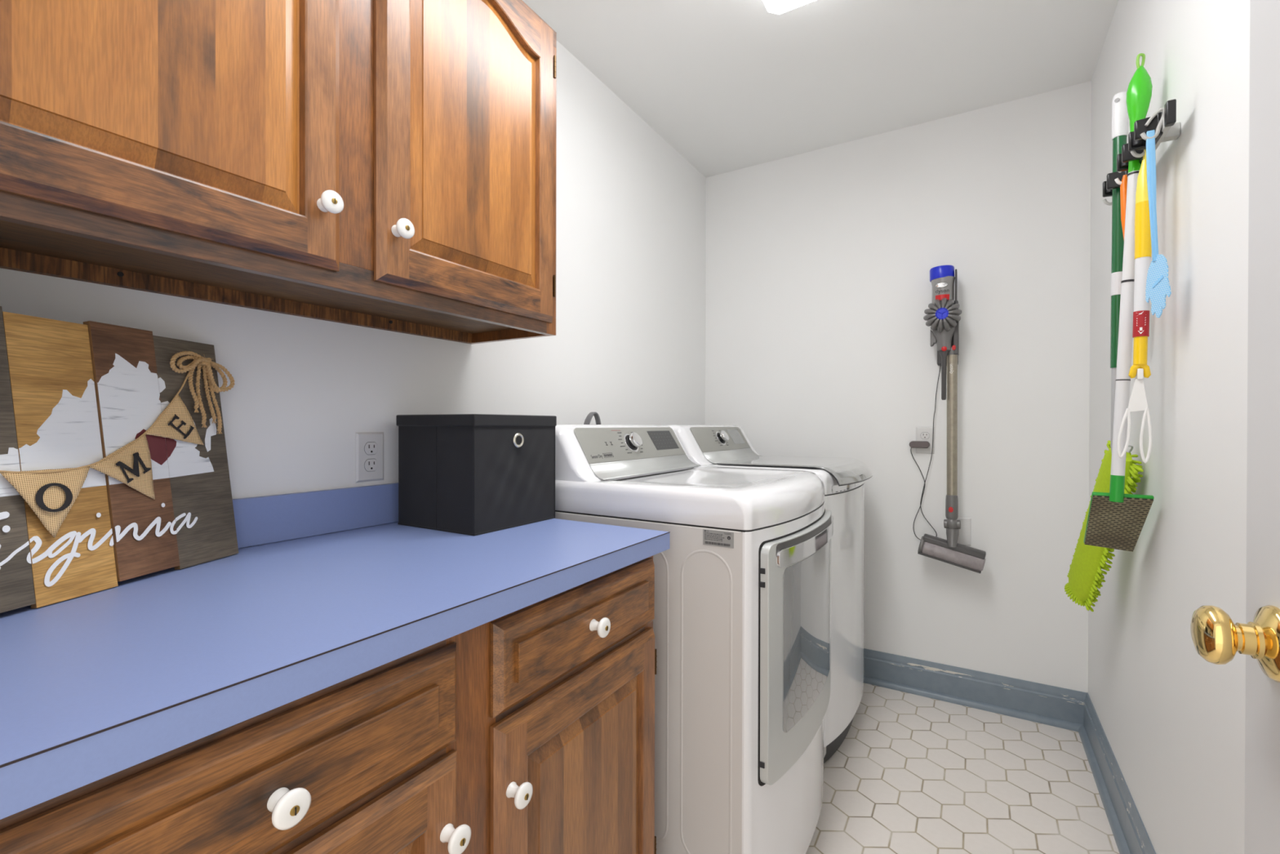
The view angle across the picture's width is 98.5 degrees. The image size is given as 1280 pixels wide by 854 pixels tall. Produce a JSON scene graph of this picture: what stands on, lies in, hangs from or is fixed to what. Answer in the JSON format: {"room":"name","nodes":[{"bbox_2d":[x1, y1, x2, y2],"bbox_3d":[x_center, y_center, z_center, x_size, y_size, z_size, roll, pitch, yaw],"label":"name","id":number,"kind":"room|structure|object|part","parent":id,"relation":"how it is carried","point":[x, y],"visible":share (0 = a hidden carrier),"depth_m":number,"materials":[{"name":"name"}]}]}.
{"room":"laundry room","nodes":[
{"label":"laundry room","id":0,"kind":"room"},
{"bbox_2d":[0,40,706,498],"bbox_3d":[-0.394,-0.081,1.779,0.100,2.445,2.875,0,0,31],"label":"wall","id":1,"kind":"structure","parent":0,"point":[628,346],"depth_m":1.78,"materials":[{"name":"white paint"}]},
{"bbox_2d":[0,0,556,344],"bbox_3d":[-0.596,-0.611,0.999,0.357,0.762,1.070,0,0,31],"label":"upper cabinet","id":2,"kind":"object","parent":1,"relation":"attached to","point":[387,165],"visible":1,"depth_m":0.86,"materials":[{"name":"brown wood"}]},
{"bbox_3d":[-0.614,-0.618,0.706,0.019,0.723,0.470,0,0,31],"label":"door","id":3,"kind":"part","parent":2,"relation":"part of","materials":[{"name":"brown wood"}]},
{"bbox_3d":[-0.488,-0.351,0.866,0.033,0.035,0.035,0,0,31],"label":"knob","id":4,"kind":"part","parent":2,"relation":"part of","materials":[{"name":"white ceramic"}]},
{"bbox_3d":[-0.421,-0.350,0.977,0.033,0.035,0.035,0,0,31],"label":"knob","id":5,"kind":"part","parent":2,"relation":"part of","materials":[{"name":"white ceramic"}]},
{"bbox_3d":[-0.336,-0.619,1.164,0.019,0.723,0.471,0,0,31],"label":"door","id":6,"kind":"part","parent":2,"relation":"part of","materials":[{"name":"brown wood"}]},
{"bbox_2d":[232,482,398,548],"bbox_3d":[-0.746,0.183,1.083,0.017,0.092,1.072,0,0,31],"label":"backsplash","id":7,"kind":"structure","parent":1,"relation":"attached to","point":[266,519],"depth_m":1.16,"materials":[{"name":"blue laminate"}]},
{"bbox_2d":[355,431,383,482],"bbox_3d":[-0.628,0.069,1.288,0.007,0.114,0.070,0,0,31],"label":"wall outlet","id":8,"kind":"object","parent":1,"relation":"attached to","point":[369,445],"visible":1,"depth_m":1.28,"materials":[{"name":"white plastic"}]},
{"bbox_2d":[364,442,377,454],"bbox_3d":[-0.626,0.050,1.287,0.002,0.028,0.033,0,0,31],"label":"socket","id":9,"kind":"object","parent":8,"relation":"attached to","point":[371,448],"depth_m":1.29,"materials":[{"name":"white plastic"}]},
{"bbox_2d":[364,458,377,471],"bbox_3d":[-0.626,0.089,1.287,0.002,0.028,0.033,0,0,31],"label":"socket","id":10,"kind":"object","parent":8,"relation":"attached to","point":[371,464],"depth_m":1.29,"materials":[{"name":"white plastic"}]},
{"bbox_2d":[583,412,600,424],"bbox_3d":[-0.190,0.072,1.927,0.094,0.249,0.102,0,0,31],"label":"power cord","id":11,"kind":"object","parent":1,"relation":"attached to","point":[588,418],"visible":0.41,"depth_m":1.90,"materials":[{"name":"grey plastic"}]},
{"bbox_2d":[522,0,1118,177],"bbox_3d":[0.327,-1.350,1.339,1.779,0.100,2.875,0,0,31],"label":"ceiling","id":12,"kind":"structure","parent":0,"point":[729,85],"depth_m":1.95,"materials":[{"name":"white paint"}]},
{"bbox_2d":[762,0,815,14],"bbox_3d":[0.162,-1.249,1.044,0.258,0.097,1.220,0,0,31],"label":"ceiling light","id":13,"kind":"object","parent":12,"relation":"attached to","point":[775,6],"visible":1,"depth_m":1.58,"materials":[{"name":"white metal"}]},
{"bbox_2d":[705,80,1091,693],"bbox_3d":[1.044,-0.081,2.530,1.579,2.445,0.100,0,0,31],"label":"wall","id":14,"kind":"structure","parent":0,"point":[819,263],"depth_m":2.35,"materials":[{"name":"white paint"}]},
{"bbox_2d":[915,426,934,453],"bbox_3d":[1.219,0.056,2.361,0.070,0.114,0.007,0,0,31],"label":"wall outlet","id":15,"kind":"object","parent":14,"relation":"attached to","point":[922,433],"visible":0.79,"depth_m":2.36,"materials":[{"name":"white plastic"}]},
{"bbox_2d":[920,432,928,439],"bbox_3d":[1.218,0.037,2.359,0.033,0.028,0.002,0,0,31],"label":"socket","id":16,"kind":"object","parent":15,"relation":"attached to","point":[923,435],"depth_m":2.36,"materials":[{"name":"white plastic"}]},
{"bbox_2d":[909,365,941,540],"bbox_3d":[1.212,0.101,2.343,0.124,0.777,0.032,0,0,31],"label":"power cord","id":17,"kind":"object","parent":14,"relation":"attached to","point":[913,444],"visible":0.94,"depth_m":2.34,"materials":[{"name":"black plastic"}]},
{"bbox_2d":[917,265,986,573],"bbox_3d":[1.264,-0.037,2.238,0.240,1.221,0.170,0,0,31],"label":"stick vacuum","id":18,"kind":"object","parent":14,"relation":"hanging from","point":[943,313],"visible":1,"depth_m":2.22,"materials":[{"name":"grey plastic"}]},
{"bbox_3d":[1.278,-0.461,2.229,0.018,0.340,0.060,0,0,31],"label":"handle","id":19,"kind":"part","parent":18,"relation":"part of","materials":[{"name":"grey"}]},
{"bbox_2d":[956,516,971,545],"bbox_3d":[1.335,0.432,2.293,0.070,0.114,0.005,0,0,31],"label":"wall plate","id":20,"kind":"object","parent":14,"relation":"attached to","point":[965,532],"visible":0.51,"depth_m":2.28,"materials":[{"name":"white plastic"}]},
{"bbox_2d":[863,648,1087,731],"bbox_3d":[1.007,1.071,2.479,1.579,0.142,0.032,0,0,31],"label":"baseboard","id":21,"kind":"structure","parent":14,"relation":"attached to","point":[1044,704],"depth_m":2.25,"materials":[{"name":"blue paint"}]},
{"bbox_2d":[805,682,1119,853],"bbox_3d":[-0.217,1.198,0.460,1.779,0.100,4.955,0,0,31],"label":"floor","id":22,"kind":"structure","parent":0,"point":[910,773],"depth_m":1.75,"materials":[{"name":"tile"}]},
{"bbox_2d":[0,555,657,853],"bbox_3d":[-0.477,0.708,0.918,0.652,0.876,1.049,0,0,31],"label":"base cabinet","id":23,"kind":"object","parent":22,"relation":"on","point":[530,729],"visible":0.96,"depth_m":0.71,"materials":[{"name":"brown wood"}]},
{"bbox_3d":[-0.366,0.361,0.550,0.020,0.134,0.464,0,0,31],"label":"drawer","id":24,"kind":"part","parent":23,"relation":"part of","materials":[{"name":"brown wood"}]},
{"bbox_3d":[-0.344,0.368,0.537,0.033,0.035,0.035,0,0,31],"label":"knob","id":25,"kind":"part","parent":23,"relation":"part of","materials":[{"name":"white ceramic"}]},
{"bbox_2d":[0,482,670,819],"bbox_3d":[-0.482,0.204,0.924,0.633,0.130,1.072,0,0,31],"label":"countertop","id":26,"kind":"structure","parent":23,"relation":"on","point":[323,588],"depth_m":0.67,"materials":[{"name":"blue laminate"}]},
{"bbox_2d":[0,306,238,613],"bbox_3d":[-0.787,0.038,0.765,0.062,0.385,0.508,0,0,7],"label":"sign","id":27,"kind":"object","parent":26,"relation":"on","point":[114,466],"visible":1,"depth_m":0.80,"materials":[{"name":"brown wood"}]},
{"bbox_3d":[-0.783,-0.029,0.771,0.006,0.181,0.390,-7,-1,7],"label":"banner cord","id":28,"kind":"part","parent":27,"relation":"part of","materials":[{"name":"beige fabric"}]},
{"bbox_2d":[395,413,556,535],"bbox_3d":[-0.392,0.101,1.345,0.264,0.258,0.269,0,0,31],"label":"storage box","id":29,"kind":"object","parent":26,"relation":"on","point":[471,474],"visible":1,"depth_m":1.24,"materials":[{"name":"black fabric"}]},
{"bbox_3d":[-0.392,-0.015,1.344,0.264,0.026,0.269,0,0,31],"label":"box lid","id":30,"kind":"part","parent":29,"relation":"part of","materials":[{"name":"black fabric"}]},
{"bbox_3d":[-0.367,0.731,0.552,0.020,0.582,0.464,0,0,31],"label":"door","id":31,"kind":"part","parent":23,"relation":"part of","materials":[{"name":"brown wood"}]},
{"bbox_3d":[-0.239,0.530,0.712,0.033,0.035,0.035,0,0,31],"label":"knob","id":32,"kind":"part","parent":23,"relation":"part of","materials":[{"name":"white ceramic"}]},
{"bbox_3d":[-0.178,0.539,0.813,0.033,0.035,0.035,0,0,31],"label":"knob","id":33,"kind":"part","parent":23,"relation":"part of","materials":[{"name":"white ceramic"}]},
{"bbox_3d":[-0.091,0.730,1.007,0.020,0.582,0.468,0,0,31],"label":"door","id":34,"kind":"part","parent":23,"relation":"part of","materials":[{"name":"brown wood"}]},
{"bbox_3d":[-0.090,0.357,1.006,0.020,0.139,0.468,0,0,31],"label":"drawer","id":35,"kind":"part","parent":23,"relation":"part of","materials":[{"name":"brown wood"}]},
{"bbox_3d":[-0.071,0.357,0.987,0.033,0.035,0.035,0,0,31],"label":"knob","id":36,"kind":"part","parent":23,"relation":"part of","materials":[{"name":"white ceramic"}]},
{"bbox_2d":[555,424,833,853],"bbox_3d":[0.156,0.569,1.629,0.741,1.150,0.688,0,0,31],"label":"dryer","id":37,"kind":"object","parent":22,"relation":"on","point":[742,620],"visible":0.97,"depth_m":1.27,"materials":[{"name":"white metal"}]},
{"bbox_3d":[-0.011,0.050,1.738,0.060,0.097,0.575,0,0,31],"label":"control panel","id":38,"kind":"part","parent":37,"relation":"part of","materials":[{"name":"silver metal"}]},
{"bbox_3d":[0.037,0.118,1.709,0.056,0.039,0.599,0,0,31],"label":"panel trim","id":39,"kind":"part","parent":37,"relation":"part of","materials":[{"name":"silver metal"}]},
{"bbox_3d":[0.120,0.661,1.651,0.656,0.874,0.686,0,0,31],"label":"panel","id":40,"kind":"part","parent":37,"relation":"part of","materials":[{"name":"white metal"}]},
{"bbox_3d":[0.146,0.180,1.634,0.715,0.080,0.686,0,0,31],"label":"lid","id":41,"kind":"part","parent":37,"relation":"part of","materials":[{"name":"white metal"}]},
{"bbox_2d":[704,529,730,546],"bbox_3d":[0.171,0.245,1.217,0.063,0.030,0.001,0,0,31],"label":"print","id":42,"kind":"object","parent":37,"relation":"on","point":[712,537],"depth_m":1.22,"materials":[{"name":"grey"}]},
{"bbox_3d":[0.422,0.657,1.468,0.067,0.865,0.687,0,0,31],"label":"panel","id":43,"kind":"part","parent":37,"relation":"part of","materials":[{"name":"white metal"}]},
{"bbox_3d":[0.444,0.522,1.455,0.055,0.532,0.604,0,0,31],"label":"door","id":44,"kind":"part","parent":37,"relation":"part of","materials":[{"name":"silver metal"}]},
{"bbox_3d":[0.461,0.293,1.456,0.042,0.040,0.562,0,0,31],"label":"door handle","id":45,"kind":"part","parent":37,"relation":"part of","materials":[{"name":"silver metal"}]},
{"bbox_2d":[667,424,872,763],"bbox_3d":[0.523,0.567,2.228,0.746,1.150,0.687,0,0,31],"label":"washing machine","id":46,"kind":"object","parent":22,"relation":"on","point":[844,478],"visible":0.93,"depth_m":1.95,"materials":[{"name":"white metal"}]},
{"bbox_3d":[0.349,0.048,2.332,0.060,0.097,0.520,0,0,31],"label":"control panel","id":47,"kind":"part","parent":46,"relation":"part of","materials":[{"name":"silver metal"}]},
{"bbox_3d":[0.397,0.116,2.303,0.056,0.039,0.544,0,0,31],"label":"panel trim","id":48,"kind":"part","parent":46,"relation":"part of","materials":[{"name":"silver metal"}]},
{"bbox_3d":[0.641,0.159,2.155,0.471,0.059,0.603,0,0,31],"label":"glass lid","id":49,"kind":"part","parent":46,"relation":"part of","materials":[{"name":"grey"}]},
{"bbox_3d":[0.484,0.660,2.252,0.656,0.874,0.686,0,0,31],"label":"panel","id":50,"kind":"part","parent":46,"relation":"part of","materials":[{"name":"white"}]},
{"bbox_3d":[0.786,0.631,2.068,0.067,0.815,0.687,0,0,31],"label":"panel","id":51,"kind":"part","parent":46,"relation":"part of","materials":[{"name":"white metal"}]},
{"bbox_2d":[1088,0,1249,853],"bbox_3d":[1.042,-0.074,0.909,0.100,2.445,2.875,0,0,31],"label":"wall","id":52,"kind":"structure","parent":0,"point":[1171,718],"depth_m":1.14,"materials":[{"name":"white paint"}]},
{"bbox_2d":[1078,693,1155,853],"bbox_3d":[0.994,1.077,0.965,0.032,0.142,2.635,0,0,31],"label":"baseboard","id":53,"kind":"structure","parent":52,"relation":"attached to","point":[1130,833],"depth_m":1.63,"materials":[{"name":"blue paint"}]},
{"bbox_2d":[1102,98,1180,205],"bbox_3d":[1.182,-0.626,1.312,0.082,0.062,0.484,0,0,31],"label":"holder","id":54,"kind":"object","parent":52,"relation":"attached to","point":[1165,126],"visible":0.69,"depth_m":1.17,"materials":[{"name":"grey plastic"}]},
{"bbox_2d":[1064,91,1143,611],"bbox_3d":[1.299,-0.157,1.555,0.068,1.402,0.379,0,0,19],"label":"broom","id":55,"kind":"object","parent":54,"relation":"hanging from","point":[1085,574],"visible":0.57,"depth_m":1.43,"materials":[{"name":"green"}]},
{"bbox_2d":[1083,53,1154,551],"bbox_3d":[1.174,-0.271,1.358,0.111,1.182,0.206,0,0,31],"label":"broom","id":56,"kind":"object","parent":54,"relation":"hanging from","point":[1116,519],"visible":0.88,"depth_m":1.28,"materials":[{"name":"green plastic"}]},
{"bbox_2d":[1120,174,1127,239],"bbox_3d":[1.200,-0.419,1.351,0.040,0.397,0.019,0,0,31],"label":"brush","id":57,"kind":"object","parent":54,"relation":"hanging from","point":[1123,187],"visible":0.14,"depth_m":1.35,"materials":[{"name":"orange plastic"}]},
{"bbox_2d":[1116,149,1151,462],"bbox_3d":[1.101,-0.267,1.225,0.031,0.694,0.057,0,0,-41],"label":"mop","id":58,"kind":"object","parent":54,"relation":"hanging from","point":[1140,369],"visible":0.91,"depth_m":1.21,"materials":[{"name":"yellow plastic"}]},
{"bbox_3d":[1.097,-0.013,1.224,0.059,0.187,0.006,0,0,31],"label":"forked frame","id":59,"kind":"part","parent":58,"relation":"part of","materials":[{"name":"white plastic"}]},
{"bbox_2d":[1136,311,1146,333],"bbox_3d":[1.097,-0.228,1.208,0.018,0.049,0.003,0,0,44],"label":"print","id":60,"kind":"object","parent":58,"relation":"on","point":[1140,316],"depth_m":1.21,"materials":[{"name":"white"}]},
{"bbox_2d":[1145,129,1171,317],"bbox_3d":[1.064,-0.419,1.135,0.018,0.390,0.051,0,0,-14],"label":"hand shaped swatter","id":61,"kind":"object","parent":54,"relation":"hanging from","point":[1157,284],"visible":1,"depth_m":1.14,"materials":[{"name":"blue plastic"}]},
{"bbox_3d":[1.062,-0.478,1.144,0.020,0.272,0.007,0,0,31],"label":"handle","id":62,"kind":"part","parent":61,"relation":"part of","materials":[{"name":"blue plastic"}]},
{"bbox_3d":[1.187,-0.631,1.309,0.012,0.043,0.448,0,0,31],"label":"rail","id":63,"kind":"part","parent":54,"relation":"part of","materials":[{"name":"grey"}]},
{"bbox_2d":[1190,0,1279,853],"bbox_3d":[0.434,0.127,0.265,0.093,2.023,0.762,0,0,31],"label":"door","id":64,"kind":"structure","parent":52,"relation":"in","point":[1215,637],"depth_m":0.55,"materials":[{"name":"white paint"}]},
{"bbox_3d":[0.579,0.205,0.538,0.058,0.070,0.070,0,0,31],"label":"knob","id":65,"kind":"part","parent":64,"relation":"part of","materials":[{"name":"gold metal"}]},
{"bbox_3d":[0.459,0.127,0.250,0.035,2.023,0.762,0,0,31],"label":"panel","id":66,"kind":"part","parent":64,"relation":"part of","materials":[{"name":"white paint"}]}
]}

